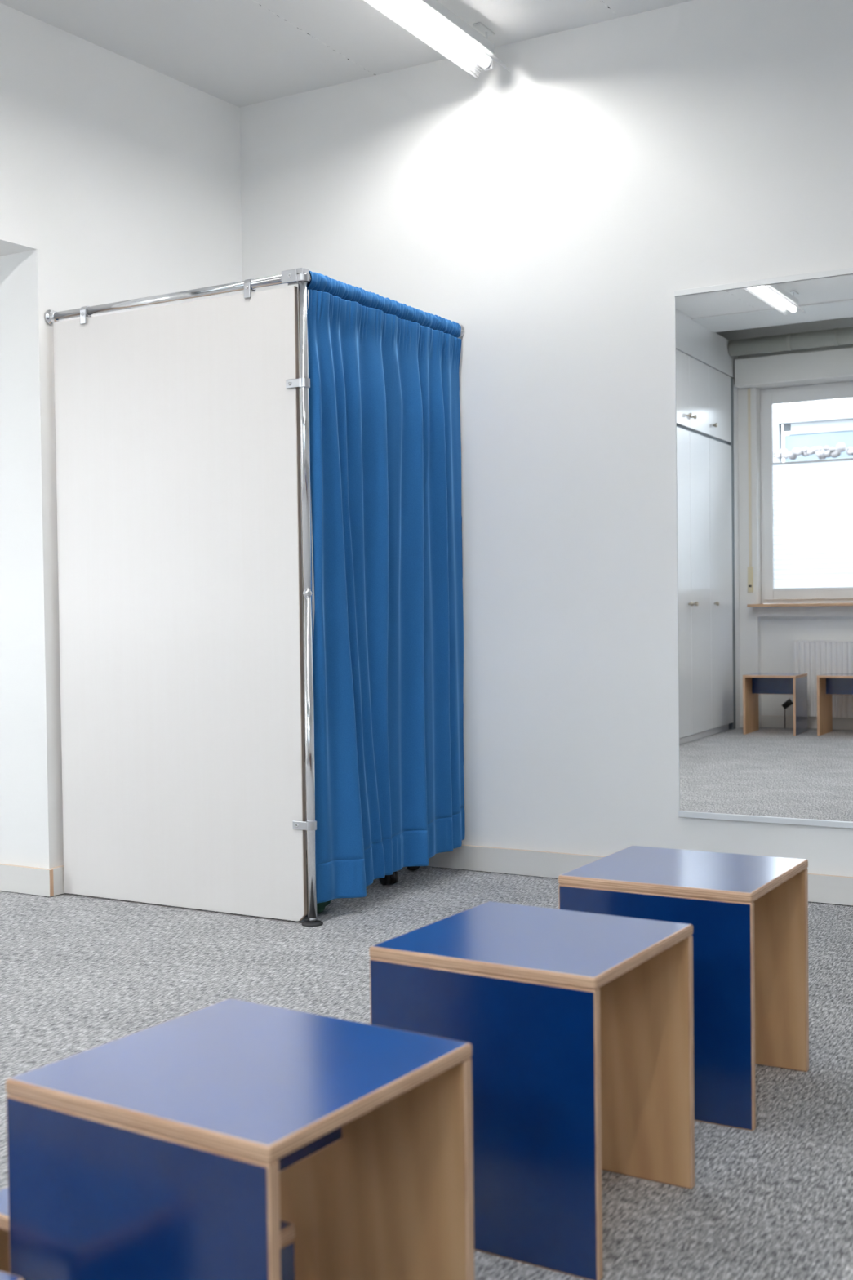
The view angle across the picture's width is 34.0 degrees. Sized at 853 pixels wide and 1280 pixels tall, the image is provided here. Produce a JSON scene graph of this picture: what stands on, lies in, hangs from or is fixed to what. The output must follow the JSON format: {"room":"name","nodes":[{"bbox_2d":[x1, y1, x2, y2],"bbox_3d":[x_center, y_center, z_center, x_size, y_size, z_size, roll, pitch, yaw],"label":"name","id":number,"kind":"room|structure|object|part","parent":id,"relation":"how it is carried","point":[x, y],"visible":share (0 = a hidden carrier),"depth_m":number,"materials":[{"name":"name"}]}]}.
{"room":"fitting room","nodes":[
{"label":"fitting room","id":0,"kind":"room"},
{"bbox_2d":[0,3,242,868],"bbox_3d":[-3.632,-0.813,3.418,2.699,3.549,6.900,0,2,30],"label":"wall","id":1,"kind":"structure","parent":0,"point":[120,176],"depth_m":4.94,"materials":[{"name":"white paint"}]},
{"bbox_2d":[0,863,53,896],"bbox_3d":[-2.327,0.848,5.452,2.346,0.093,0.018,0,2,30],"label":"baseboard","id":2,"kind":"structure","parent":1,"relation":"attached to","point":[13,878],"depth_m":4.92,"materials":[{"name":"white wood"}]},
{"bbox_2d":[49,865,64,895],"bbox_3d":[-1.021,0.833,5.322,0.018,0.095,1.056,0,2,34],"label":"baseboard","id":3,"kind":"structure","parent":1,"relation":"attached to","point":[58,872],"depth_m":4.90,"materials":[{"name":"white wood"}]},
{"bbox_2d":[0,0,693,107],"bbox_3d":[-0.180,-2.364,2.605,9.500,0.500,5.400,0,2,30],"label":"ceiling","id":4,"kind":"structure","parent":0,"point":[239,53],"depth_m":4.97,"materials":[{"name":"paint"}]},
{"bbox_2d":[364,0,509,79],"bbox_3d":[-0.149,-2.083,4.345,0.131,0.143,1.565,0,2,30],"label":"lamp","id":5,"kind":"object","parent":4,"relation":"attached to","point":[430,21],"visible":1,"depth_m":4.72,"materials":[{"name":"white plastic"}]},
{"bbox_2d":[0,858,852,1279],"bbox_3d":[-0.582,1.018,1.902,9.500,0.120,7.200,0,2,30],"label":"floor","id":6,"kind":"structure","parent":0,"point":[79,973],"depth_m":3.46,"materials":[{"name":"grey carpet"}]},
{"bbox_2d":[0,1271,23,1279],"bbox_3d":[-0.661,0.841,1.579,0.385,0.250,0.190,0,2,30],"label":"bench","id":7,"kind":"object","parent":6,"relation":"on","point":[3,1276],"visible":1,"depth_m":1.56,"materials":[{"name":"blue laminate"}]},
{"bbox_2d":[0,1186,295,1279],"bbox_3d":[-0.368,0.834,1.730,0.385,0.250,0.190,0,2,36],"label":"bench","id":8,"kind":"object","parent":6,"relation":"on","point":[286,1228],"visible":0.2,"depth_m":1.69,"materials":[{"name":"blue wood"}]},
{"bbox_3d":[-0.515,0.842,1.838,0.018,0.232,0.188,0,2,36],"label":"panel","id":9,"kind":"part","parent":8,"relation":"part of","materials":[{"name":"brown wood"}]},
{"bbox_3d":[-0.369,0.718,1.727,0.385,0.018,0.190,0,2,36],"label":"seat","id":10,"kind":"part","parent":8,"relation":"part of","materials":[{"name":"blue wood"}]},
{"bbox_3d":[-0.220,0.844,1.623,0.018,0.232,0.188,0,2,36],"label":"panel","id":11,"kind":"part","parent":8,"relation":"part of","materials":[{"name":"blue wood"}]},
{"bbox_2d":[5,998,474,1279],"bbox_3d":[-0.215,0.733,1.691,0.400,0.450,0.397,0,2,33],"label":"stool","id":12,"kind":"object","parent":6,"relation":"on","point":[179,1148],"visible":0.99,"depth_m":1.62,"materials":[{"name":"blue laminate"}]},
{"bbox_3d":[-0.318,0.747,1.534,0.398,0.432,0.018,0,2,33],"label":"panel","id":13,"kind":"part","parent":12,"relation":"part of","materials":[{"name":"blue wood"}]},
{"bbox_3d":[-0.217,0.517,1.686,0.400,0.018,0.397,0,2,33],"label":"seat","id":14,"kind":"part","parent":12,"relation":"part of","materials":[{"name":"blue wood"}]},
{"bbox_3d":[-0.111,0.737,1.849,0.398,0.432,0.018,0,2,33],"label":"panel","id":15,"kind":"part","parent":12,"relation":"part of","materials":[{"name":"brown wood"}]},
{"bbox_2d":[44,267,464,926],"bbox_3d":[-0.579,-0.146,5.060,1.106,2.058,1.053,0,2,30],"label":"changing cubicle","id":16,"kind":"object","parent":6,"relation":"on","point":[180,455],"visible":0.97,"depth_m":4.60,"materials":[{"name":"white wood"}]},
{"bbox_3d":[-0.852,-1.132,4.618,1.049,0.034,0.028,0,2,30],"label":"rail","id":17,"kind":"part","parent":16,"relation":"part of","materials":[{"name":"silver metal"}]},
{"bbox_3d":[-0.840,-0.108,4.643,1.026,1.997,0.019,0,2,30],"label":"partition panel","id":18,"kind":"part","parent":16,"relation":"part of","materials":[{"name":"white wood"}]},
{"bbox_3d":[-0.373,-0.133,4.375,0.030,2.014,0.030,0,2,30],"label":"post","id":19,"kind":"part","parent":16,"relation":"part of","materials":[{"name":"silver metal"}]},
{"bbox_3d":[-0.133,-1.147,4.794,0.028,0.028,0.996,0,2,30],"label":"curtain rod","id":20,"kind":"part","parent":16,"relation":"part of","materials":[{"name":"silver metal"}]},
{"bbox_2d":[307,271,465,903],"bbox_3d":[-0.098,-0.174,4.806,0.097,2.003,0.989,0,2,30],"label":"curtain","id":21,"kind":"object","parent":16,"relation":"hanging from","point":[384,412],"visible":0.99,"depth_m":4.70,"materials":[{"name":"blue fabric"}]},
{"bbox_3d":[-0.132,-1.142,4.795,0.048,0.065,0.988,0,2,30],"label":"gathered casing","id":22,"kind":"part","parent":21,"relation":"part of","materials":[{"name":"blue fabric"}]},
{"bbox_2d":[306,869,330,914],"bbox_3d":[-0.401,0.824,4.585,0.181,0.136,0.157,0,2,30],"label":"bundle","id":23,"kind":"object","parent":6,"relation":"on","point":[320,906],"visible":0.05,"depth_m":4.53,"materials":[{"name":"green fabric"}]},
{"bbox_2d":[304,743,419,884],"bbox_3d":[-0.300,0.629,5.186,0.528,0.494,0.518,0,2,30],"label":"swivel chair","id":24,"kind":"object","parent":6,"relation":"on","point":[393,878],"visible":0.1,"depth_m":5.00,"materials":[{"name":"black plastic"}]},
{"bbox_2d":[368,901,695,1279],"bbox_3d":[0.183,0.713,2.313,0.400,0.450,0.397,0,2,32],"label":"stool","id":25,"kind":"object","parent":6,"relation":"on","point":[579,1026],"visible":0.91,"depth_m":2.15,"materials":[{"name":"blue laminate"}]},
{"bbox_3d":[0.085,0.727,2.153,0.398,0.432,0.018,0,2,32],"label":"panel","id":26,"kind":"part","parent":25,"relation":"part of","materials":[{"name":"blue laminate"}]},
{"bbox_3d":[0.180,0.497,2.308,0.400,0.018,0.397,0,2,32],"label":"seat","id":27,"kind":"part","parent":25,"relation":"part of","materials":[{"name":"blue laminate"}]},
{"bbox_3d":[0.282,0.717,2.475,0.398,0.432,0.018,0,2,32],"label":"panel","id":28,"kind":"part","parent":25,"relation":"part of","materials":[{"name":"brown wood"}]},
{"bbox_2d":[558,845,808,1130],"bbox_3d":[0.540,0.695,2.892,0.400,0.450,0.397,0,2,30],"label":"stool","id":29,"kind":"object","parent":6,"relation":"on","point":[748,914],"visible":0.73,"depth_m":2.75,"materials":[{"name":"blue laminate"}]},
{"bbox_3d":[0.445,0.709,2.728,0.398,0.432,0.018,0,2,30],"label":"panel","id":30,"kind":"part","parent":29,"relation":"part of","materials":[{"name":"blue laminate"}]},
{"bbox_3d":[0.537,0.479,2.886,0.400,0.018,0.397,0,2,30],"label":"seat","id":31,"kind":"part","parent":29,"relation":"part of","materials":[{"name":"blue laminate"}]},
{"bbox_3d":[0.635,0.699,3.055,0.398,0.432,0.018,0,2,30],"label":"panel","id":32,"kind":"part","parent":29,"relation":"part of","materials":[{"name":"brown wood"}]},
{"bbox_2d":[239,0,852,876],"bbox_3d":[1.107,-0.809,4.855,9.500,3.349,0.300,0,2,30],"label":"wall","id":33,"kind":"structure","parent":0,"point":[553,207],"depth_m":5.01,"materials":[{"name":"white paint"}]},
{"bbox_2d":[306,844,852,906],"bbox_3d":[2.091,0.821,4.160,6.501,0.091,0.018,0,2,30],"label":"baseboard","id":34,"kind":"structure","parent":33,"relation":"attached to","point":[822,888],"depth_m":5.12,"materials":[{"name":"white wood"}]},
{"bbox_2d":[674,267,852,828],"bbox_3d":[1.342,-0.294,4.552,1.100,1.815,0.019,0,2,30],"label":"wall mirror","id":35,"kind":"object","parent":33,"relation":"attached to","point":[764,367],"visible":1,"depth_m":4.67,"materials":[{"name":"clear mirror"}]}
]}

